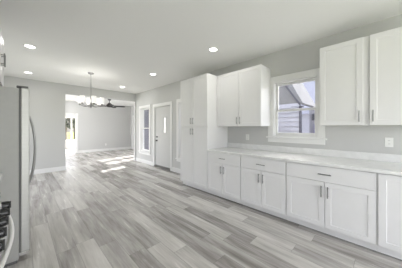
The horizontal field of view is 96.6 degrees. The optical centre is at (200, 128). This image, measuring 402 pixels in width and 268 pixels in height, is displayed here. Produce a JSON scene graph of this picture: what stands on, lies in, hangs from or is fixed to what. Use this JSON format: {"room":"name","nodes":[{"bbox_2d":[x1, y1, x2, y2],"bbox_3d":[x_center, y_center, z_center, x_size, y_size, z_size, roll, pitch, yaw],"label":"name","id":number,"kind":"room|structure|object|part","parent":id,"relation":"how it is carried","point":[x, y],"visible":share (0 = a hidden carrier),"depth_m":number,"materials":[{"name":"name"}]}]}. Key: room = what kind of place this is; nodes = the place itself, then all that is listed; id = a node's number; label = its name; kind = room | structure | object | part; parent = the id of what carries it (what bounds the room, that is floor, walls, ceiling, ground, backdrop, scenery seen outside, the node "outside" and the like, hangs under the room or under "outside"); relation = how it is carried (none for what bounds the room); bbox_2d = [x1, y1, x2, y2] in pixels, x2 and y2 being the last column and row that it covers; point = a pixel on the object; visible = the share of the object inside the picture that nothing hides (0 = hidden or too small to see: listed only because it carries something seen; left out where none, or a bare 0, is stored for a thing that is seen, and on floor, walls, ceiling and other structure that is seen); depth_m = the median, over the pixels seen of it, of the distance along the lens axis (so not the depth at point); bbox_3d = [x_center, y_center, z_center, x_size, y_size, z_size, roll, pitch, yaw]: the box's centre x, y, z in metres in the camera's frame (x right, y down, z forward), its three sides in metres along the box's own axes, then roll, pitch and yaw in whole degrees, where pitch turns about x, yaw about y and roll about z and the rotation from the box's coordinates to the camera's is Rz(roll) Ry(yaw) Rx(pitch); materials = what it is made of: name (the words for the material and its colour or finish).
{"room":"kitchen","nodes":[
{"label":"kitchen","id":0,"kind":"room"},
{"bbox_2d":[4,76,135,169],"bbox_3d":[-3.576,-0.028,6.498,5.810,2.732,0.120,0,0,-45],"label":"wall","id":1,"kind":"structure","parent":0,"point":[47,99],"depth_m":5.45,"materials":[{"name":"paint"}]},
{"bbox_2d":[30,166,65,174],"bbox_3d":[-4.939,1.270,5.049,1.834,0.135,0.015,0,0,-45],"label":"baseboard","id":2,"kind":"structure","parent":1,"relation":"attached to","point":[62,168],"depth_m":5.39,"materials":[{"name":"white paint"}]},
{"bbox_2d":[66,115,74,148],"bbox_3d":[-9.279,-0.028,11.179,4.400,2.732,0.140,0,0,-45],"label":"wall","id":3,"kind":"structure","parent":0,"point":[69,144],"depth_m":11.78,"materials":[{"name":"paint"}]},
{"bbox_2d":[66,116,74,140],"bbox_3d":[-8.682,0.048,11.713,2.300,1.600,0.085,0,0,-45],"label":"window","id":4,"kind":"structure","parent":3,"relation":"in","point":[66,116],"depth_m":11.81,"materials":[{"name":"white paint"}]},
{"bbox_2d":[66,101,130,150],"bbox_3d":[-6.643,-0.028,9.584,5.810,2.732,0.120,0,0,-45],"label":"wall","id":5,"kind":"structure","parent":0,"point":[98,126],"depth_m":10.37,"materials":[{"name":"paint"}]},
{"bbox_2d":[66,113,77,152],"bbox_3d":[-7.022,0.278,9.192,1.180,2.120,0.140,0,0,-45],"label":"door","id":6,"kind":"structure","parent":5,"relation":"in","point":[75,114],"depth_m":9.54,"materials":[{"name":"white paint"}]},
{"bbox_2d":[78,147,130,152],"bbox_3d":[-5.548,1.270,10.577,2.855,0.135,0.015,0,0,-45],"label":"baseboard","id":7,"kind":"structure","parent":5,"relation":"attached to","point":[120,148],"depth_m":10.42,"materials":[{"name":"white paint"}]},
{"bbox_2d":[131,106,133,148],"bbox_3d":[-2.996,-0.028,10.142,0.150,2.732,4.470,0,0,-45],"label":"wall","id":8,"kind":"structure","parent":0,"point":[132,107],"depth_m":11.41,"materials":[{"name":"paint"}]},
{"bbox_2d":[133,115,133,148],"bbox_3d":[-3.924,0.268,11.004,0.090,2.140,1.080,0,0,-45],"label":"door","id":9,"kind":"structure","parent":8,"relation":"in","point":[133,115],"depth_m":11.30,"materials":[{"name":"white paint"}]},
{"bbox_2d":[0,0,401,105],"bbox_3d":[-1.648,-1.454,4.559,6.110,0.120,14.290,0,0,-45],"label":"ceiling","id":10,"kind":"structure","parent":0,"point":[121,42],"depth_m":2.64,"materials":[{"name":"paint"}]},
{"bbox_2d":[23,44,36,48],"bbox_3d":[-2.905,-1.388,3.043,0.176,0.012,0.176,0,0,-45],"label":"recessed light","id":11,"kind":"object","parent":10,"relation":"in","point":[25,45],"visible":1,"depth_m":3.04,"materials":[{"name":"white plastic"}]},
{"bbox_2d":[77,72,103,107],"bbox_3d":[-2.784,-0.948,4.535,0.534,0.892,0.600,0,0,-45],"label":"chandelier","id":12,"kind":"object","parent":10,"relation":"hanging from","point":[100,102],"visible":1,"depth_m":4.50,"materials":[{"name":"white glass"}]},
{"bbox_3d":[-2.849,-0.696,4.293,0.100,0.162,0.100,0,0,-45],"label":"lamp shade","id":13,"kind":"part","parent":12,"relation":"part of","materials":[{"name":"white glass"}]},
{"bbox_3d":[-2.608,-0.696,4.358,0.100,0.162,0.100,0,0,-45],"label":"lamp shade","id":14,"kind":"part","parent":12,"relation":"part of","materials":[{"name":"white glass"}]},
{"bbox_2d":[94,99,124,107],"bbox_3d":[-4.418,-1.199,8.634,1.326,0.390,1.309,0,0,-45],"label":"ceiling fan","id":15,"kind":"object","parent":10,"relation":"hanging from","point":[109,104],"visible":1,"depth_m":8.65,"materials":[{"name":"brown metal"}]},
{"bbox_2d":[208,47,217,50],"bbox_3d":[0.217,-1.388,3.158,0.176,0.012,0.176,0,0,-45],"label":"recessed light","id":16,"kind":"object","parent":10,"relation":"in","point":[210,48],"visible":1,"depth_m":3.15,"materials":[{"name":"white plastic"}]},
{"bbox_2d":[4,148,401,267],"bbox_3d":[-2.691,1.398,5.637,6.070,0.120,17.290,0,0,-45],"label":"floor","id":17,"kind":"structure","parent":0,"point":[107,209],"depth_m":2.36,"materials":[{"name":"grey wood"}]},
{"bbox_2d":[0,201,13,267],"bbox_3d":[-1.289,0.862,0.671,0.818,0.952,0.760,0,0,-45],"label":"range","id":18,"kind":"object","parent":17,"relation":"on","point":[5,217],"visible":1,"depth_m":0.91,"materials":[{"name":"silver metal"}]},
{"bbox_3d":[-0.834,0.483,0.722,0.046,0.054,0.054,0,0,-45],"label":"knob","id":19,"kind":"part","parent":18,"relation":"part of","materials":[{"name":"black ceramic"}]},
{"bbox_3d":[-0.929,0.483,0.818,0.046,0.054,0.054,0,0,-45],"label":"knob","id":20,"kind":"part","parent":18,"relation":"part of","materials":[{"name":"black ceramic"}]},
{"bbox_3d":[-1.028,0.483,0.917,0.046,0.054,0.054,0,0,-45],"label":"knob","id":21,"kind":"part","parent":18,"relation":"part of","materials":[{"name":"black ceramic"}]},
{"bbox_3d":[-1.126,0.483,1.017,0.046,0.054,0.054,0,0,-45],"label":"knob","id":22,"kind":"part","parent":18,"relation":"part of","materials":[{"name":"black ceramic"}]},
{"bbox_3d":[-1.225,0.483,1.116,0.046,0.054,0.054,0,0,-45],"label":"knob","id":23,"kind":"part","parent":18,"relation":"part of","materials":[{"name":"black ceramic"}]},
{"bbox_2d":[0,85,35,266],"bbox_3d":[-2.366,0.457,1.864,0.953,1.762,0.910,0,0,-45],"label":"refrigerator","id":24,"kind":"object","parent":17,"relation":"on","point":[15,118],"visible":0.91,"depth_m":1.77,"materials":[{"name":"metal"}]},
{"bbox_3d":[-2.406,1.319,1.825,0.760,0.025,0.902,0,0,-45],"label":"frame","id":25,"kind":"part","parent":24,"relation":"part of","materials":[{"name":"silver metal"}]},
{"bbox_3d":[-1.919,0.419,1.954,0.064,1.647,0.407,0,0,-45],"label":"door","id":26,"kind":"part","parent":24,"relation":"part of","materials":[{"name":"silver metal"}]},
{"bbox_3d":[-1.979,0.248,2.100,0.072,0.787,0.021,0,0,-45],"label":"handle","id":27,"kind":"part","parent":24,"relation":"part of","materials":[{"name":"grey metal"}]},
{"bbox_2d":[180,73,227,193],"bbox_3d":[0.046,0.119,4.115,0.704,2.438,0.872,0,0,-45],"label":"pantry cabinet","id":28,"kind":"object","parent":17,"relation":"on","point":[200,132],"visible":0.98,"depth_m":3.82,"materials":[{"name":"white paint"}]},
{"bbox_3d":[-0.331,-0.562,4.059,0.020,1.064,0.413,0,0,-45],"label":"door","id":29,"kind":"part","parent":28,"relation":"part of","materials":[{"name":"white paint"}]},
{"bbox_3d":[-0.331,0.604,4.059,0.020,1.236,0.413,0,0,-45],"label":"door","id":30,"kind":"part","parent":28,"relation":"part of","materials":[{"name":"white paint"}]},
{"bbox_3d":[-0.024,-0.562,3.750,0.020,1.064,0.446,0,0,-45],"label":"door","id":31,"kind":"part","parent":28,"relation":"part of","materials":[{"name":"white paint"}]},
{"bbox_3d":[-0.024,0.604,3.750,0.020,1.236,0.446,0,0,-45],"label":"door","id":32,"kind":"part","parent":28,"relation":"part of","materials":[{"name":"white paint"}]},
{"bbox_2d":[208,152,242,204],"bbox_3d":[0.624,0.901,3.532,0.704,0.874,0.768,0,0,-45],"label":"base cabinet","id":33,"kind":"object","parent":17,"relation":"on","point":[224,170],"visible":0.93,"depth_m":3.28,"materials":[{"name":"white paint"}]},
{"bbox_3d":[0.274,0.943,3.450,0.020,0.558,0.371,0,0,-45],"label":"door","id":34,"kind":"part","parent":33,"relation":"part of","materials":[{"name":"white paint"}]},
{"bbox_3d":[0.407,0.566,3.317,0.020,0.188,0.748,0,0,-45],"label":"drawer","id":35,"kind":"part","parent":33,"relation":"part of","materials":[{"name":"white paint"}]},
{"bbox_3d":[0.540,0.943,3.183,0.020,0.558,0.371,0,0,-45],"label":"door","id":36,"kind":"part","parent":33,"relation":"part of","materials":[{"name":"white paint"}]},
{"bbox_2d":[241,156,287,220],"bbox_3d":[1.155,0.901,2.998,0.704,0.874,0.739,0,0,-45],"label":"base cabinet","id":37,"kind":"object","parent":17,"relation":"on","point":[263,181],"visible":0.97,"depth_m":2.74,"materials":[{"name":"white paint"}]},
{"bbox_3d":[0.811,0.943,2.911,0.020,0.558,0.356,0,0,-45],"label":"door","id":38,"kind":"part","parent":37,"relation":"part of","materials":[{"name":"white paint"}]},
{"bbox_3d":[0.939,0.566,2.782,0.020,0.188,0.719,0,0,-45],"label":"drawer","id":39,"kind":"part","parent":37,"relation":"part of","materials":[{"name":"white paint"}]},
{"bbox_3d":[1.066,0.943,2.654,0.020,0.558,0.356,0,0,-45],"label":"door","id":40,"kind":"part","parent":37,"relation":"part of","materials":[{"name":"white paint"}]},
{"bbox_2d":[286,161,376,250],"bbox_3d":[1.737,0.901,2.413,0.704,0.874,0.911,0,0,-45],"label":"base cabinet","id":41,"kind":"object","parent":17,"relation":"on","point":[340,203],"visible":0.94,"depth_m":2.13,"materials":[{"name":"white paint"}]},
{"bbox_3d":[1.362,0.943,2.356,0.020,0.558,0.442,0,0,-45],"label":"door","id":42,"kind":"part","parent":41,"relation":"part of","materials":[{"name":"white paint"}]},
{"bbox_3d":[1.520,0.566,2.197,0.020,0.188,0.891,0,0,-45],"label":"drawer","id":43,"kind":"part","parent":41,"relation":"part of","materials":[{"name":"white paint"}]},
{"bbox_3d":[1.678,0.943,2.038,0.020,0.558,0.442,0,0,-45],"label":"door","id":44,"kind":"part","parent":41,"relation":"part of","materials":[{"name":"white paint"}]},
{"bbox_2d":[377,173,401,259],"bbox_3d":[2.337,0.901,1.809,0.704,0.874,0.791,0,0,-45],"label":"base cabinet","id":45,"kind":"object","parent":17,"relation":"on","point":[389,187],"visible":0.93,"depth_m":1.81,"materials":[{"name":"white paint"}]},
{"bbox_2d":[207,143,401,175],"bbox_3d":[1.498,0.395,2.664,0.690,0.138,3.227,0,0,-45],"label":"countertop","id":46,"kind":"structure","parent":45,"relation":"on","point":[391,164],"depth_m":2.51,"materials":[{"name":"white stone"}]},
{"bbox_2d":[136,14,401,168],"bbox_3d":[0.862,-0.028,3.902,0.150,2.732,9.820,0,0,-45],"label":"wall","id":47,"kind":"structure","parent":0,"point":[306,56],"depth_m":2.99,"materials":[{"name":"paint"}]},
{"bbox_2d":[136,158,152,165],"bbox_3d":[-2.181,1.270,6.846,0.015,0.135,1.355,0,0,-45],"label":"baseboard","id":48,"kind":"structure","parent":47,"relation":"attached to","point":[137,159],"depth_m":6.77,"materials":[{"name":"white paint"}]},
{"bbox_2d":[139,104,150,155],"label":"window","id":49,"kind":"structure","parent":47,"relation":"in","point":[142,150],"depth_m":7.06,"materials":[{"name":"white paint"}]},
{"bbox_3d":[-2.089,0.434,6.863,0.030,0.888,0.660,0,0,-45],"label":"sash","id":50,"kind":"part","parent":49,"relation":"part of","materials":[{"name":"white paint"}]},
{"bbox_2d":[153,101,171,170],"bbox_3d":[-1.259,0.252,5.996,0.205,2.173,1.146,0,0,-45],"label":"door","id":51,"kind":"structure","parent":47,"relation":"in","point":[162,112],"depth_m":6.00,"materials":[{"name":"white paint"}]},
{"bbox_3d":[-1.181,-0.097,5.918,0.006,0.510,0.130,0,0,-45],"label":"lite pane","id":52,"kind":"part","parent":51,"relation":"part of","materials":[{"name":"glass"}]},
{"bbox_2d":[172,167,179,172],"bbox_3d":[-0.457,1.270,5.112,0.015,0.135,1.235,0,0,-45],"label":"baseboard","id":53,"kind":"structure","parent":47,"relation":"attached to","point":[177,170],"depth_m":5.38,"materials":[{"name":"white paint"}]},
{"bbox_2d":[175,99,179,161],"bbox_3d":[-0.381,0.069,5.120,0.195,1.857,0.926,0,0,-45],"label":"window","id":54,"kind":"structure","parent":47,"relation":"in","point":[177,158],"depth_m":5.33,"materials":[{"name":"white paint"}]},
{"bbox_2d":[217,64,270,126],"bbox_3d":[0.805,-0.567,3.553,0.419,1.066,0.991,0,0,-45],"label":"upper cabinet","id":55,"kind":"object","parent":47,"relation":"attached to","point":[243,96],"visible":1,"depth_m":3.31,"materials":[{"name":"white paint"}]},
{"bbox_3d":[0.531,-0.567,3.596,0.020,1.060,0.537,0,0,-45],"label":"door","id":56,"kind":"part","parent":55,"relation":"part of","materials":[{"name":"white paint"}]},
{"bbox_3d":[0.880,-0.567,3.245,0.020,1.060,0.442,0,0,-45],"label":"door","id":57,"kind":"part","parent":55,"relation":"part of","materials":[{"name":"white paint"}]},
{"bbox_2d":[266,68,326,144],"bbox_3d":[1.625,-0.340,3.103,0.195,1.194,0.950,0,0,-45],"label":"window","id":58,"kind":"structure","parent":47,"relation":"in","point":[318,137],"depth_m":3.06,"materials":[{"name":"white paint"}]},
{"bbox_3d":[1.662,-0.560,3.140,0.030,0.523,0.670,0,0,-45],"label":"sash","id":59,"kind":"part","parent":58,"relation":"part of","materials":[{"name":"white paint"}]},
{"bbox_3d":[1.637,-0.099,3.115,0.030,0.473,0.670,0,0,-45],"label":"sash","id":60,"kind":"part","parent":58,"relation":"part of","materials":[{"name":"white paint"}]},
{"bbox_2d":[227,143,401,162],"bbox_3d":[1.735,0.376,2.900,0.020,0.100,3.227,0,0,-45],"label":"backsplash","id":61,"kind":"structure","parent":47,"relation":"attached to","point":[396,158],"depth_m":2.71,"materials":[{"name":"white stone"}]},
{"bbox_2d":[320,36,369,125],"bbox_3d":[1.934,-0.567,2.417,0.419,1.066,0.499,0,0,-45],"label":"upper cabinet","id":62,"kind":"object","parent":47,"relation":"attached to","point":[344,66],"visible":0.98,"depth_m":2.28,"materials":[{"name":"white paint"}]},
{"bbox_2d":[369,27,401,125],"bbox_3d":[2.298,-0.567,2.051,0.419,1.066,0.529,0,0,-45],"label":"upper cabinet","id":63,"kind":"object","parent":47,"relation":"attached to","point":[385,47],"visible":1,"depth_m":2.02,"materials":[{"name":"white paint"}]},
{"bbox_2d":[385,138,392,146],"bbox_3d":[2.377,0.180,2.264,0.009,0.118,0.074,0,0,-45],"label":"wall outlet","id":64,"kind":"object","parent":47,"relation":"attached to","point":[388,141],"visible":1,"depth_m":2.26,"materials":[{"name":"white plastic"}]},
{"bbox_2d":[301,81,314,132],"bbox_3d":[7.641,-3.012,13.236,5.500,9.300,10.000,0,0,-45],"label":"sky","id":65,"kind":"structure","parent":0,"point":[310,86],"depth_m":10.73,"materials":[{"name":"blue"}]},
{"bbox_3d":[-3.762,-0.028,2.458,0.150,2.732,14.290,0,0,-45],"label":"wall","id":66,"kind":"structure","parent":0,"visible":0},
{"bbox_2d":[0,28,5,85],"bbox_3d":[-2.463,-0.806,1.770,0.719,0.588,0.914,0,0,-45],"label":"upper cabinet","id":67,"kind":"object","parent":66,"relation":"attached to","point":[2,54],"visible":0.98,"depth_m":2.13,"materials":[{"name":"white paint"}]},
{"bbox_3d":[-2.079,-0.806,1.829,0.020,0.582,0.450,0,0,-45],"label":"door","id":68,"kind":"part","parent":67,"relation":"part of","materials":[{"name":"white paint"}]},
{"bbox_3d":[-2.400,-0.806,2.152,0.020,0.582,0.454,0,0,-45],"label":"door","id":69,"kind":"part","parent":67,"relation":"part of","materials":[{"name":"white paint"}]},
{"label":"outside","id":70,"kind":"structure","parent":0,"visible":0},
{"bbox_2d":[67,132,73,139],"bbox_3d":[-10.575,1.698,10.638,120.000,0.120,150.000,0,0,-45],"label":"lawn","id":71,"kind":"structure","parent":70,"point":[68,133],"depth_m":37.15,"materials":[{"name":"yellow plant"}]},
{"bbox_2d":[66,118,74,139],"bbox_3d":[-16.491,-0.748,21.817,2.784,4.785,2.487,0,0,-45],"label":"tree","id":72,"kind":"object","parent":71,"relation":"on","point":[68,125],"visible":0.38,"depth_m":21.71,"materials":[{"name":"green plant"}]},
{"bbox_3d":[-16.491,-0.735,21.817,2.784,1.932,2.487,0,0,-45],"label":"crown","id":73,"kind":"part","parent":72,"relation":"part of","materials":[{"name":"green plant"}]},
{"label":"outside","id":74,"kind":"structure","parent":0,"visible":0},
{"bbox_3d":[7.782,1.623,8.793,16.563,0.030,17.500,0,0,-45],"label":"driveway","id":75,"kind":"object","parent":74,"visible":0},
{"bbox_2d":[278,83,314,132],"bbox_3d":[3.778,-1.002,6.653,1.860,5.280,10.110,0,0,-45],"label":"house","id":76,"kind":"structure","parent":75,"relation":"on","point":[293,96],"depth_m":6.20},
{"bbox_3d":[1.484,-1.992,7.798,0.120,2.540,5.230,0,0,-45],"label":"gable panel","id":77,"kind":"part","parent":76,"relation":"part of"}
]}

